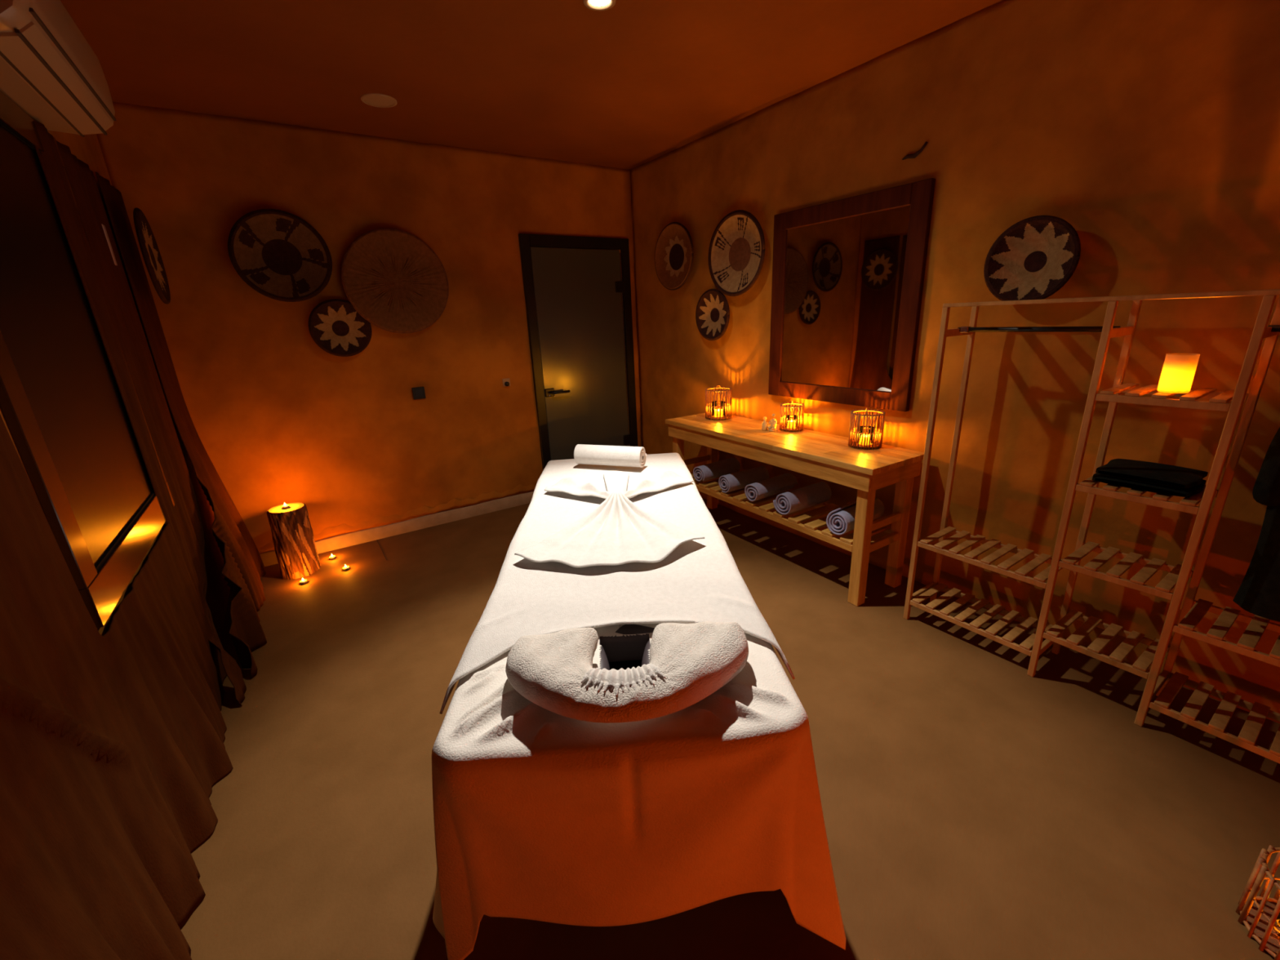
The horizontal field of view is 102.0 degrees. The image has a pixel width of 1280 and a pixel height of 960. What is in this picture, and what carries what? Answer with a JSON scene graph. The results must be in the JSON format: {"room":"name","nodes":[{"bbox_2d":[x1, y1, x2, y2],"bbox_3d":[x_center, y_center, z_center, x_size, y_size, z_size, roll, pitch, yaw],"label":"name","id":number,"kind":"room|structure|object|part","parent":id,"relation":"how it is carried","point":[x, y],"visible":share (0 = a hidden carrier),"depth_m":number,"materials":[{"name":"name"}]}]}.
{"room":"spa","nodes":[
{"label":"spa","id":0,"kind":"room"},
{"bbox_2d":[0,129,230,640],"bbox_3d":[-1.105,0.038,0.597,0.100,2.660,6.170,-14,21,-32],"label":"wall","id":1,"kind":"structure","parent":0,"point":[87,149],"depth_m":2.69,"materials":[{"name":"paint"}]},
{"bbox_2d":[0,0,115,137],"bbox_3d":[-1.845,-1.332,1.550,0.225,0.313,0.900,-14,21,-32],"label":"air conditioner","id":2,"kind":"object","parent":1,"relation":"attached to","point":[48,68],"visible":0.98,"depth_m":1.55,"materials":[{"name":"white plastic"}]},
{"bbox_2d":[0,90,174,628],"bbox_3d":[-1.810,-0.441,1.646,0.022,1.450,1.250,-14,21,-32],"label":"window","id":3,"kind":"structure","parent":1,"relation":"in","point":[62,407],"depth_m":1.53,"materials":[{"name":"brown"}]},
{"bbox_3d":[-1.839,-1.084,1.442,0.022,0.100,1.250,-14,21,-32],"label":"frame rail","id":4,"kind":"part","parent":3,"relation":"part of","materials":[{"name":"brown wood"}]},
{"bbox_3d":[-1.782,0.194,1.848,0.022,0.115,1.250,-14,21,-32],"label":"frame rail","id":5,"kind":"part","parent":3,"relation":"part of","materials":[{"name":"brown"}]},
{"bbox_2d":[101,223,117,265],"bbox_3d":[-2.346,-1.027,2.276,0.030,0.180,0.060,-14,21,-32],"label":"remote","id":6,"kind":"object","parent":1,"relation":"attached to","point":[103,225],"visible":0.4,"depth_m":2.27,"materials":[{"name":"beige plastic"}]},
{"bbox_2d":[34,120,246,706],"bbox_3d":[-2.090,-0.205,2.228,0.097,2.215,1.074,-17,22,-38],"label":"curtain","id":7,"kind":"object","parent":1,"relation":"hanging from","point":[96,271],"visible":0.95,"depth_m":2.19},
{"bbox_2d":[133,207,170,304],"bbox_3d":[-2.472,-1.122,2.612,0.044,0.448,0.448,-14,21,-32],"label":"woven basket","id":8,"kind":"object","parent":1,"relation":"attached to","point":[148,246],"visible":1,"depth_m":2.59,"materials":[{"name":"brown wicker"}]},
{"bbox_2d":[95,172,266,679],"bbox_3d":[-2.213,-0.298,2.531,0.179,2.220,1.325,-14,21,-32],"label":"curtain","id":9,"kind":"object","parent":1,"relation":"hanging from","point":[243,568],"visible":1,"depth_m":2.71,"materials":[{"name":"brown fabric"}]},
{"bbox_2d":[96,102,641,553],"bbox_3d":[-1.400,-0.992,3.890,3.282,2.667,0.096,-14,21,-32],"label":"wall","id":10,"kind":"structure","parent":0,"point":[280,418],"depth_m":3.48,"materials":[{"name":"paint"}]},
{"bbox_2d":[227,208,332,302],"bbox_3d":[-2.168,-1.351,3.141,0.518,0.518,0.086,-14,21,-32],"label":"woven basket","id":11,"kind":"object","parent":10,"relation":"attached to","point":[277,254],"visible":1,"depth_m":3.13,"materials":[{"name":"brown wicker"}]},
{"bbox_2d":[308,298,372,356],"bbox_3d":[-1.965,-0.996,3.401,0.362,0.362,0.061,-14,21,-32],"label":"woven basket","id":12,"kind":"object","parent":10,"relation":"attached to","point":[335,325],"visible":1,"depth_m":3.39,"materials":[{"name":"wicker"}]},
{"bbox_2d":[341,227,448,333],"bbox_3d":[-1.649,-1.341,3.518,0.668,0.668,0.070,-14,21,-32],"label":"woven basket","id":13,"kind":"object","parent":10,"relation":"attached to","point":[391,277],"visible":1,"depth_m":3.50,"materials":[{"name":"brown wicker"}]},
{"bbox_2d":[256,484,536,552],"bbox_3d":[-1.750,0.256,3.942,2.220,0.082,0.013,-14,21,-32],"label":"trim","id":14,"kind":"structure","parent":10,"relation":"attached to","point":[378,519],"depth_m":3.95,"materials":[{"name":"paint"}]},
{"bbox_2d":[259,491,533,566],"bbox_3d":[-1.747,0.343,3.971,2.230,0.097,0.020,-14,21,-32],"label":"baseboard","id":15,"kind":"structure","parent":10,"relation":"attached to","point":[268,558],"depth_m":3.96,"materials":[{"name":"beige wood"}]},
{"bbox_2d":[411,386,426,399],"bbox_3d":[-1.613,-0.634,3.779,0.086,0.086,0.014,-14,21,-32],"label":"light switch","id":16,"kind":"object","parent":10,"relation":"attached to","point":[418,393],"visible":1,"depth_m":3.77,"materials":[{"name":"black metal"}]},
{"bbox_2d":[502,377,510,386],"bbox_3d":[-1.060,-0.776,4.121,0.060,0.063,0.023,-14,21,-32],"label":"plug","id":17,"kind":"object","parent":10,"relation":"attached to","point":[506,382],"visible":1,"depth_m":4.12,"materials":[{"name":"white plastic"}]},
{"bbox_2d":[518,233,637,470],"bbox_3d":[-0.454,-0.942,4.477,0.980,2.130,0.125,-14,21,-32],"label":"door","id":18,"kind":"structure","parent":10,"relation":"in","point":[578,302],"depth_m":4.40,"materials":[{"name":"black glass"}]},
{"bbox_3d":[-0.671,-0.738,4.345,0.160,0.020,0.065,-14,21,-32],"label":"handle","id":19,"kind":"part","parent":18,"relation":"part of","materials":[{"name":"black metal"}]},
{"bbox_2d":[60,0,1002,169],"bbox_3d":[0.234,-1.608,1.065,3.472,0.080,6.170,-14,21,-32],"label":"ceiling","id":20,"kind":"structure","parent":0,"point":[629,84],"depth_m":2.40,"materials":[{"name":"paint"}]},
{"bbox_2d":[0,413,232,959],"bbox_3d":[-1.220,-0.060,0.977,0.130,2.620,2.652,-14,21,-32],"label":"curtain","id":21,"kind":"object","parent":20,"relation":"hanging from","point":[113,752],"visible":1,"depth_m":1.15,"materials":[{"name":"brown fabric"}]},
{"bbox_2d":[360,93,397,107],"bbox_3d":[-1.397,-2.030,2.774,0.176,0.009,0.176,-14,21,-32],"label":"ceiling disc","id":22,"kind":"object","parent":20,"relation":"attached to","point":[381,100],"visible":1,"depth_m":2.77,"materials":[{"name":"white plastic"}]},
{"bbox_2d":[364,96,394,106],"bbox_3d":[-1.397,-2.030,2.774,0.148,0.001,0.148,-14,21,-32],"label":"diffuser","id":23,"kind":"object","parent":22,"relation":"attached to","point":[374,100],"depth_m":2.78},
{"bbox_2d":[583,0,615,10],"bbox_3d":[-0.155,-1.834,1.983,0.124,0.010,0.124,-14,21,-32],"label":"recessed light","id":24,"kind":"object","parent":20,"relation":"in","point":[595,5],"visible":1,"depth_m":2.01,"materials":[{"name":"white plastic"}]},
{"bbox_2d":[180,497,1279,959],"bbox_3d":[0.350,1.002,1.892,3.472,0.080,6.170,-14,21,-32],"label":"floor","id":25,"kind":"structure","parent":0,"point":[975,806],"depth_m":1.70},
{"bbox_2d":[266,502,320,579],"bbox_3d":[-2.222,0.388,3.321,0.226,0.451,0.209,-18,23,-41],"label":"candle stand","id":26,"kind":"object","parent":25,"relation":"on","point":[292,533],"visible":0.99,"depth_m":3.26,"materials":[{"name":"brown wood"}]},
{"bbox_2d":[281,502,289,509],"bbox_3d":[-2.221,0.158,3.242,0.038,0.037,0.038,-14,21,-32],"label":"tealight","id":27,"kind":"object","parent":26,"relation":"on","point":[285,506],"visible":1,"depth_m":3.23,"materials":[{"name":"beige wax"}]},
{"bbox_2d":[281,504,289,509],"bbox_3d":[-2.221,0.168,3.245,0.038,0.016,0.038,-14,21,-32],"label":"cup","id":28,"kind":"object","parent":27,"relation":"on","point":[286,506],"depth_m":3.24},
{"bbox_2d":[299,577,306,584],"bbox_3d":[-2.100,0.626,3.228,0.038,0.037,0.038,-14,21,-32],"label":"tealight","id":29,"kind":"object","parent":25,"relation":"on","point":[303,581],"visible":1,"depth_m":3.22,"materials":[{"name":"beige wax"}]},
{"bbox_2d":[328,554,335,559],"bbox_3d":[-2.112,0.523,3.554,0.038,0.037,0.038,-14,21,-32],"label":"tealight","id":30,"kind":"object","parent":25,"relation":"on","point":[332,557],"visible":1,"depth_m":3.55,"materials":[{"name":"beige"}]},
{"bbox_2d":[342,564,349,570],"bbox_3d":[-1.924,0.568,3.385,0.038,0.037,0.038,-14,21,-32],"label":"tealight","id":31,"kind":"object","parent":25,"relation":"on","point":[345,567],"visible":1,"depth_m":3.38,"materials":[{"name":"beige wax"}]},
{"bbox_2d":[600,624,654,670],"bbox_3d":[-0.080,0.529,2.158,0.710,0.696,2.090,-3,18,-2],"label":"massage table","id":32,"kind":"object","parent":25,"relation":"on","point":[629,651],"visible":0.12,"depth_m":1.38,"materials":[{"name":"grey plastic"}]},
{"bbox_2d":[431,622,845,959],"bbox_3d":[-0.083,0.487,2.164,1.053,0.674,2.270,-3,18,-2],"label":"sheet","id":33,"kind":"object","parent":32,"relation":"on","point":[540,814],"visible":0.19,"depth_m":1.09,"materials":[{"name":"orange fabric"}]},
{"bbox_2d":[440,453,795,714],"bbox_3d":[-0.097,0.242,2.172,0.848,0.224,1.992,-3,18,-2],"label":"sheet","id":34,"kind":"object","parent":33,"relation":"on","point":[700,580],"visible":0.7,"depth_m":1.60,"materials":[{"name":"white fabric"}]},
{"bbox_2d":[514,470,704,567],"bbox_3d":[-0.085,0.095,2.162,0.723,0.075,1.054,-3,18,-2],"label":"folded towel","id":35,"kind":"object","parent":34,"relation":"on","point":[618,531],"visible":1,"depth_m":1.91,"materials":[{"name":"white fabric"}]},
{"bbox_2d":[573,444,646,467],"bbox_3d":[-0.162,-0.134,2.813,0.380,0.110,0.119,4,19,19],"label":"towel","id":36,"kind":"object","parent":34,"relation":"on","point":[597,455],"visible":1,"depth_m":2.77,"materials":[{"name":"white fabric"}]},
{"bbox_2d":[505,621,748,723],"bbox_3d":[-0.024,0.416,1.141,0.566,0.094,0.292,-3,18,-2],"label":"cushion","id":37,"kind":"object","parent":33,"relation":"on","point":[555,672],"visible":1,"depth_m":1.08,"materials":[{"name":"white fabric"}]},
{"bbox_3d":[-0.036,0.414,1.077,0.163,0.049,0.078,-3,18,-2],"label":"gathered panel","id":38,"kind":"part","parent":37,"relation":"part of","materials":[{"name":"white fabric"}]},
{"bbox_2d":[665,412,924,606],"bbox_3d":[0.850,0.072,3.355,0.459,0.765,1.699,-13,20,-30],"label":"console table","id":39,"kind":"object","parent":25,"relation":"on","point":[828,457],"visible":0.74,"depth_m":2.84,"materials":[{"name":"brown wood"}]},
{"bbox_3d":[0.294,-0.063,3.912,0.062,0.734,0.062,-13,20,-30],"label":"leg","id":40,"kind":"part","parent":39,"relation":"part of","materials":[{"name":"brown wood"}]},
{"bbox_3d":[0.426,-0.152,3.980,0.263,0.040,0.022,-13,20,-30],"label":"rail","id":41,"kind":"part","parent":39,"relation":"part of","materials":[{"name":"brown wood"}]},
{"bbox_3d":[0.568,-0.127,4.074,0.062,0.734,0.062,-13,20,-30],"label":"leg","id":42,"kind":"part","parent":39,"relation":"part of","materials":[{"name":"brown wood"}]},
{"bbox_2d":[693,457,740,481],"bbox_3d":[0.559,-0.077,3.758,0.360,0.106,0.119,-14,21,-33],"label":"rolled towel","id":43,"kind":"object","parent":39,"relation":"on","point":[731,465],"visible":1,"depth_m":3.70,"materials":[{"name":"grey fabric"}]},
{"bbox_2d":[705,385,732,420],"bbox_3d":[0.568,-0.565,3.748,0.191,0.236,0.190,-14,21,-32],"label":"lantern","id":44,"kind":"object","parent":39,"relation":"on","point":[720,414],"visible":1,"depth_m":3.72,"materials":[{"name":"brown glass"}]},
{"bbox_2d":[712,408,724,417],"bbox_3d":[0.572,-0.487,3.774,0.080,0.045,0.080,-14,21,-32],"label":"candle","id":45,"kind":"object","parent":44,"relation":"on","point":[718,410],"depth_m":3.74,"materials":[{"name":"yellow wax"}]},
{"bbox_2d":[718,466,768,493],"bbox_3d":[0.711,-0.004,3.530,0.360,0.118,0.113,-13,20,-29],"label":"rolled towel","id":46,"kind":"object","parent":39,"relation":"on","point":[733,482],"visible":0.95,"depth_m":3.47,"materials":[{"name":"grey fabric"}]},
{"bbox_2d":[761,416,767,430],"bbox_3d":[0.801,-0.363,3.324,0.036,0.087,0.036,-14,21,-32],"label":"oil bottle","id":47,"kind":"object","parent":39,"relation":"on","point":[764,424],"visible":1,"depth_m":3.31,"materials":[{"name":"clear glass"}]},
{"bbox_2d":[744,473,797,502],"bbox_3d":[0.844,0.046,3.326,0.360,0.110,0.125,-14,21,-33],"label":"rolled towel","id":48,"kind":"object","parent":39,"relation":"on","point":[765,488],"visible":1,"depth_m":3.27,"materials":[{"name":"grey fabric"}]},
{"bbox_2d":[767,413,777,431],"bbox_3d":[0.849,-0.367,3.294,0.064,0.109,0.064,-14,21,-32],"label":"figurine","id":49,"kind":"object","parent":39,"relation":"on","point":[772,428],"visible":1,"depth_m":3.28,"materials":[{"name":"white ceramic"}]},
{"bbox_3d":[0.701,0.177,3.286,0.026,0.039,1.503,-13,20,-30],"label":"shelf rail","id":50,"kind":"part","parent":39,"relation":"part of","materials":[{"name":"brown wood"}]},
{"bbox_2d":[779,400,804,431],"bbox_3d":[0.963,-0.410,3.286,0.150,0.186,0.146,-14,21,-32],"label":"lantern","id":51,"kind":"object","parent":39,"relation":"on","point":[792,425],"visible":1,"depth_m":3.27,"materials":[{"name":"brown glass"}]},
{"bbox_2d":[786,420,795,428],"bbox_3d":[0.967,-0.356,3.304,0.061,0.045,0.061,-14,21,-32],"label":"candle","id":52,"kind":"object","parent":51,"relation":"on","point":[788,421],"depth_m":3.28,"materials":[{"name":"yellow wax"}]},
{"bbox_2d":[773,481,831,515],"bbox_3d":[0.980,0.106,3.121,0.360,0.127,0.137,-13,20,-30],"label":"rolled towel","id":53,"kind":"object","parent":39,"relation":"on","point":[786,503],"visible":1,"depth_m":3.06,"materials":[{"name":"grey fabric"}]},
{"bbox_3d":[1.007,0.106,3.467,0.026,0.039,1.503,-13,20,-30],"label":"shelf rail","id":54,"kind":"part","parent":39,"relation":"part of","materials":[{"name":"brown wood"}]},
{"bbox_2d":[826,497,884,535],"bbox_3d":[1.176,0.188,2.820,0.360,0.132,0.125,-15,21,-34],"label":"rolled towel","id":55,"kind":"object","parent":39,"relation":"on","point":[841,521],"visible":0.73,"depth_m":2.74,"materials":[{"name":"grey fabric"}]},
{"bbox_3d":[1.133,0.302,2.642,0.062,0.734,0.062,-13,20,-30],"label":"leg","id":56,"kind":"part","parent":39,"relation":"part of","materials":[{"name":"brown wood"}]},
{"bbox_2d":[848,407,884,449],"bbox_3d":[1.233,-0.288,2.821,0.173,0.211,0.171,-14,21,-32],"label":"lantern","id":57,"kind":"object","parent":39,"relation":"on","point":[862,440],"visible":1,"depth_m":2.79,"materials":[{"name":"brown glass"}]},
{"bbox_2d":[858,434,871,444],"bbox_3d":[1.237,-0.222,2.842,0.072,0.045,0.072,-14,21,-32],"label":"candle","id":58,"kind":"object","parent":57,"relation":"on","point":[860,435],"depth_m":2.82,"materials":[{"name":"yellow wax"}]},
{"bbox_3d":[1.276,0.329,2.735,0.263,0.044,0.026,-13,20,-30],"label":"rail","id":59,"kind":"part","parent":39,"relation":"part of","materials":[{"name":"brown wood"}]},
{"bbox_3d":[1.272,0.217,2.697,0.263,0.040,0.022,-13,20,-30],"label":"rail","id":60,"kind":"part","parent":39,"relation":"part of","materials":[{"name":"brown wood"}]},
{"bbox_3d":[1.407,0.238,2.804,0.062,0.734,0.062,-13,20,-30],"label":"leg","id":61,"kind":"part","parent":39,"relation":"part of","materials":[{"name":"brown wood"}]},
{"bbox_2d":[902,288,1279,764],"bbox_3d":[1.804,0.118,1.866,0.270,1.495,1.447,-14,21,-32],"label":"clothes rack","id":62,"kind":"object","parent":25,"relation":"on","point":[1193,611],"visible":0.95,"depth_m":1.87,"materials":[{"name":"brown wood"}]},
{"bbox_3d":[1.432,0.568,2.628,0.226,0.030,0.018,-14,21,-32],"label":"rail","id":63,"kind":"part","parent":62,"relation":"part of","materials":[{"name":"brown wood"}]},
{"bbox_3d":[1.303,-0.012,2.372,0.022,1.480,0.022,-14,21,-32],"label":"post","id":64,"kind":"part","parent":62,"relation":"part of","materials":[{"name":"brown wood"}]},
{"bbox_3d":[1.508,-0.062,2.501,0.022,1.480,0.022,-14,21,-32],"label":"post","id":65,"kind":"part","parent":62,"relation":"part of","materials":[{"name":"brown wood"}]},
{"bbox_3d":[1.379,-0.641,2.245,0.226,0.030,0.018,-14,21,-32],"label":"rail","id":66,"kind":"part","parent":62,"relation":"part of","materials":[{"name":"brown wood"}]},
{"bbox_3d":[1.479,0.660,2.349,0.014,0.024,0.516,-14,21,-32],"label":"shelf rail","id":67,"kind":"part","parent":62,"relation":"part of","materials":[{"name":"brown wood"}]},
{"bbox_3d":[1.465,0.360,2.255,0.014,0.024,0.516,-14,21,-32],"label":"shelf rail","id":68,"kind":"part","parent":62,"relation":"part of","materials":[{"name":"brown wood"}]},
{"bbox_3d":[1.687,0.609,2.481,0.014,0.024,0.516,-14,21,-32],"label":"shelf rail","id":69,"kind":"part","parent":62,"relation":"part of","materials":[{"name":"brown wood"}]},
{"bbox_3d":[1.674,0.309,2.386,0.014,0.024,0.516,-14,21,-32],"label":"shelf rail","id":70,"kind":"part","parent":62,"relation":"part of","materials":[{"name":"brown wood"}]},
{"bbox_3d":[1.528,-0.590,2.027,0.019,0.019,0.538,-14,21,-32],"label":"hanging rod","id":71,"kind":"part","parent":62,"relation":"part of","materials":[{"name":"black metal"}]},
{"bbox_3d":[1.733,0.691,2.199,0.226,0.030,0.018,-14,21,-32],"label":"rail","id":72,"kind":"part","parent":62,"relation":"part of","materials":[{"name":"brown wood"}]},
{"bbox_3d":[1.603,0.111,1.943,0.022,1.480,0.022,-14,21,-32],"label":"post","id":73,"kind":"part","parent":62,"relation":"part of","materials":[{"name":"brown wood"}]},
{"bbox_3d":[1.720,0.660,1.968,0.014,0.024,0.318,-14,21,-32],"label":"shelf rail","id":74,"kind":"part","parent":62,"relation":"part of","materials":[{"name":"brown wood"}]},
{"bbox_3d":[1.809,0.061,2.072,0.022,1.480,0.022,-14,21,-32],"label":"post","id":75,"kind":"part","parent":62,"relation":"part of","materials":[{"name":"brown wood"}]},
{"bbox_3d":[1.667,-0.561,1.576,0.016,0.015,1.447,-14,21,-32],"label":"rail","id":76,"kind":"part","parent":62,"relation":"part of","materials":[{"name":"brown wood"}]},
{"bbox_3d":[1.706,0.357,1.872,0.014,0.024,0.318,-14,21,-32],"label":"shelf rail","id":77,"kind":"part","parent":62,"relation":"part of","materials":[{"name":"brown wood"}]},
{"bbox_3d":[1.928,0.609,2.100,0.014,0.024,0.318,-14,21,-32],"label":"shelf rail","id":78,"kind":"part","parent":62,"relation":"part of","materials":[{"name":"brown wood"}]},
{"bbox_3d":[1.679,-0.519,1.816,0.226,0.030,0.018,-14,21,-32],"label":"rail","id":79,"kind":"part","parent":62,"relation":"part of","materials":[{"name":"brown wood"}]},
{"bbox_3d":[1.877,-0.612,1.709,0.016,0.015,1.447,-14,21,-32],"label":"rail","id":80,"kind":"part","parent":62,"relation":"part of","materials":[{"name":"brown wood"}]},
{"bbox_3d":[1.693,0.062,1.778,0.014,0.024,0.318,-14,21,-32],"label":"shelf rail","id":81,"kind":"part","parent":62,"relation":"part of","materials":[{"name":"brown wood"}]},
{"bbox_3d":[1.915,0.306,2.004,0.014,0.024,0.318,-14,21,-32],"label":"shelf rail","id":82,"kind":"part","parent":62,"relation":"part of","materials":[{"name":"brown wood"}]},
{"bbox_2d":[1092,458,1208,497],"bbox_3d":[1.803,-0.013,1.831,0.236,0.056,0.267,-14,21,-32],"label":"folded cloth","id":83,"kind":"object","parent":62,"relation":"on","point":[1151,477],"visible":1,"depth_m":1.79,"materials":[{"name":"black fabric"}]},
{"bbox_3d":[1.923,0.768,1.928,0.226,0.030,0.018,-14,21,-32],"label":"rail","id":84,"kind":"part","parent":62,"relation":"part of","materials":[{"name":"brown wood"}]},
{"bbox_3d":[1.679,-0.253,1.678,0.014,0.024,0.318,-14,21,-32],"label":"shelf rail","id":85,"kind":"part","parent":62,"relation":"part of","materials":[{"name":"brown wood"}]},
{"bbox_2d":[1156,353,1199,393],"bbox_3d":[1.753,-0.348,1.688,0.077,0.121,0.077,-14,21,-32],"label":"candle","id":86,"kind":"object","parent":62,"relation":"on","point":[1178,371],"visible":1,"depth_m":1.67,"materials":[{"name":"yellow wax"}]},
{"bbox_3d":[1.888,-0.304,1.810,0.014,0.024,0.318,-14,21,-32],"label":"shelf rail","id":87,"kind":"part","parent":62,"relation":"part of","materials":[{"name":"brown wood"}]},
{"bbox_3d":[1.794,0.188,1.672,0.022,1.480,0.022,-14,21,-32],"label":"post","id":88,"kind":"part","parent":62,"relation":"part of","materials":[{"name":"brown wood"}]},
{"bbox_3d":[1.972,0.861,1.646,0.014,0.024,0.525,-14,21,-32],"label":"shelf rail","id":89,"kind":"part","parent":62,"relation":"part of","materials":[{"name":"brown wood"}]},
{"bbox_3d":[1.999,0.138,1.801,0.022,1.480,0.022,-14,21,-32],"label":"post","id":90,"kind":"part","parent":62,"relation":"part of","materials":[{"name":"brown wood"}]},
{"bbox_3d":[2.181,0.810,1.778,0.014,0.024,0.525,-14,21,-32],"label":"shelf rail","id":91,"kind":"part","parent":62,"relation":"part of","materials":[{"name":"brown wood"}]},
{"bbox_3d":[1.959,0.561,1.551,0.014,0.024,0.525,-14,21,-32],"label":"shelf rail","id":92,"kind":"part","parent":62,"relation":"part of","materials":[{"name":"brown wood"}]},
{"bbox_3d":[2.167,0.510,1.683,0.014,0.024,0.525,-14,21,-32],"label":"shelf rail","id":93,"kind":"part","parent":62,"relation":"part of","materials":[{"name":"brown wood"}]},
{"bbox_2d":[1232,426,1279,622],"bbox_3d":[2.071,0.024,1.422,0.172,0.890,0.489,-14,21,-32],"label":"robe","id":94,"kind":"object","parent":62,"relation":"hanging from","point":[1258,593],"visible":1,"depth_m":1.60,"materials":[{"name":"black fabric"}]},
{"bbox_3d":[1.869,-0.442,1.545,0.226,0.030,0.018,-14,21,-32],"label":"rail","id":95,"kind":"part","parent":62,"relation":"part of","materials":[{"name":"brown wood"}]},
{"bbox_3d":[2.022,-0.389,1.324,0.019,0.019,0.547,-14,21,-32],"label":"hanging rod","id":96,"kind":"part","parent":62,"relation":"part of","materials":[{"name":"black metal"}]},
{"bbox_2d":[1235,844,1279,959],"bbox_3d":[1.577,1.013,1.202,0.218,0.211,0.217,-14,21,-32],"label":"lantern","id":97,"kind":"object","parent":25,"relation":"on","point":[1260,914],"visible":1,"depth_m":1.26,"materials":[{"name":"brown wicker"}]},
{"bbox_2d":[630,0,1279,723],"bbox_3d":[1.679,-0.643,2.355,0.096,2.667,5.979,-14,21,-32],"label":"wall","id":98,"kind":"structure","parent":0,"point":[1151,128],"depth_m":2.18,"materials":[{"name":"paint"}]},
{"bbox_2d":[654,222,693,290],"bbox_3d":[0.280,-1.720,3.995,0.081,0.482,0.482,-14,21,-32],"label":"woven basket","id":99,"kind":"object","parent":98,"relation":"attached to","point":[674,251],"visible":1,"depth_m":4.00,"materials":[{"name":"brown wicker"}]},
{"bbox_2d":[695,288,729,341],"bbox_3d":[0.546,-1.204,3.783,0.071,0.362,0.362,-14,21,-32],"label":"woven basket","id":100,"kind":"object","parent":98,"relation":"attached to","point":[713,310],"visible":1,"depth_m":3.79,"materials":[{"name":"beige wicker"}]},
{"bbox_2d":[708,209,764,296],"bbox_3d":[0.661,-1.507,3.464,0.091,0.528,0.528,-14,21,-32],"label":"woven basket","id":101,"kind":"object","parent":98,"relation":"attached to","point":[736,250],"visible":1,"depth_m":3.47,"materials":[{"name":"beige wicker"}]},
{"bbox_2d":[768,177,935,412],"bbox_3d":[1.129,-0.997,2.971,0.032,1.100,0.966,-14,21,-32],"label":"wall mirror","id":102,"kind":"object","parent":98,"relation":"attached to","point":[848,273],"visible":1,"depth_m":2.88,"materials":[{"name":"brown mirror"}]},
{"bbox_3d":[1.150,-0.519,3.123,0.032,0.095,0.776,-14,21,-32],"label":"frame rail","id":103,"kind":"part","parent":102,"relation":"part of","materials":[{"name":"brown wood"}]},
{"bbox_2d":[780,204,910,391],"bbox_3d":[1.132,-0.998,2.974,0.016,0.910,0.776,-14,21,-32],"label":"mirror glass","id":104,"kind":"object","parent":102,"relation":"on","point":[843,276],"depth_m":2.92,"materials":[{"name":"grey"}]},
{"bbox_3d":[1.107,-1.476,2.820,0.032,0.095,0.776,-14,21,-32],"label":"frame rail","id":105,"kind":"part","parent":102,"relation":"part of","materials":[{"name":"brown wood"}]},
{"bbox_2d":[902,141,928,159],"bbox_3d":[1.315,-1.573,2.480,0.025,0.059,0.121,-14,21,-32],"label":"plaster gouge","id":106,"kind":"object","parent":98,"relation":"attached to","point":[913,155],"visible":1,"depth_m":2.48,"materials":[{"name":"brown paint"}]},
{"bbox_2d":[983,215,1080,301],"bbox_3d":[1.632,-0.905,2.146,0.105,0.338,0.338,-14,21,-32],"label":"woven basket","id":107,"kind":"object","parent":98,"relation":"attached to","point":[1033,259],"visible":1,"depth_m":2.14,"materials":[{"name":"beige wicker"}]}
]}

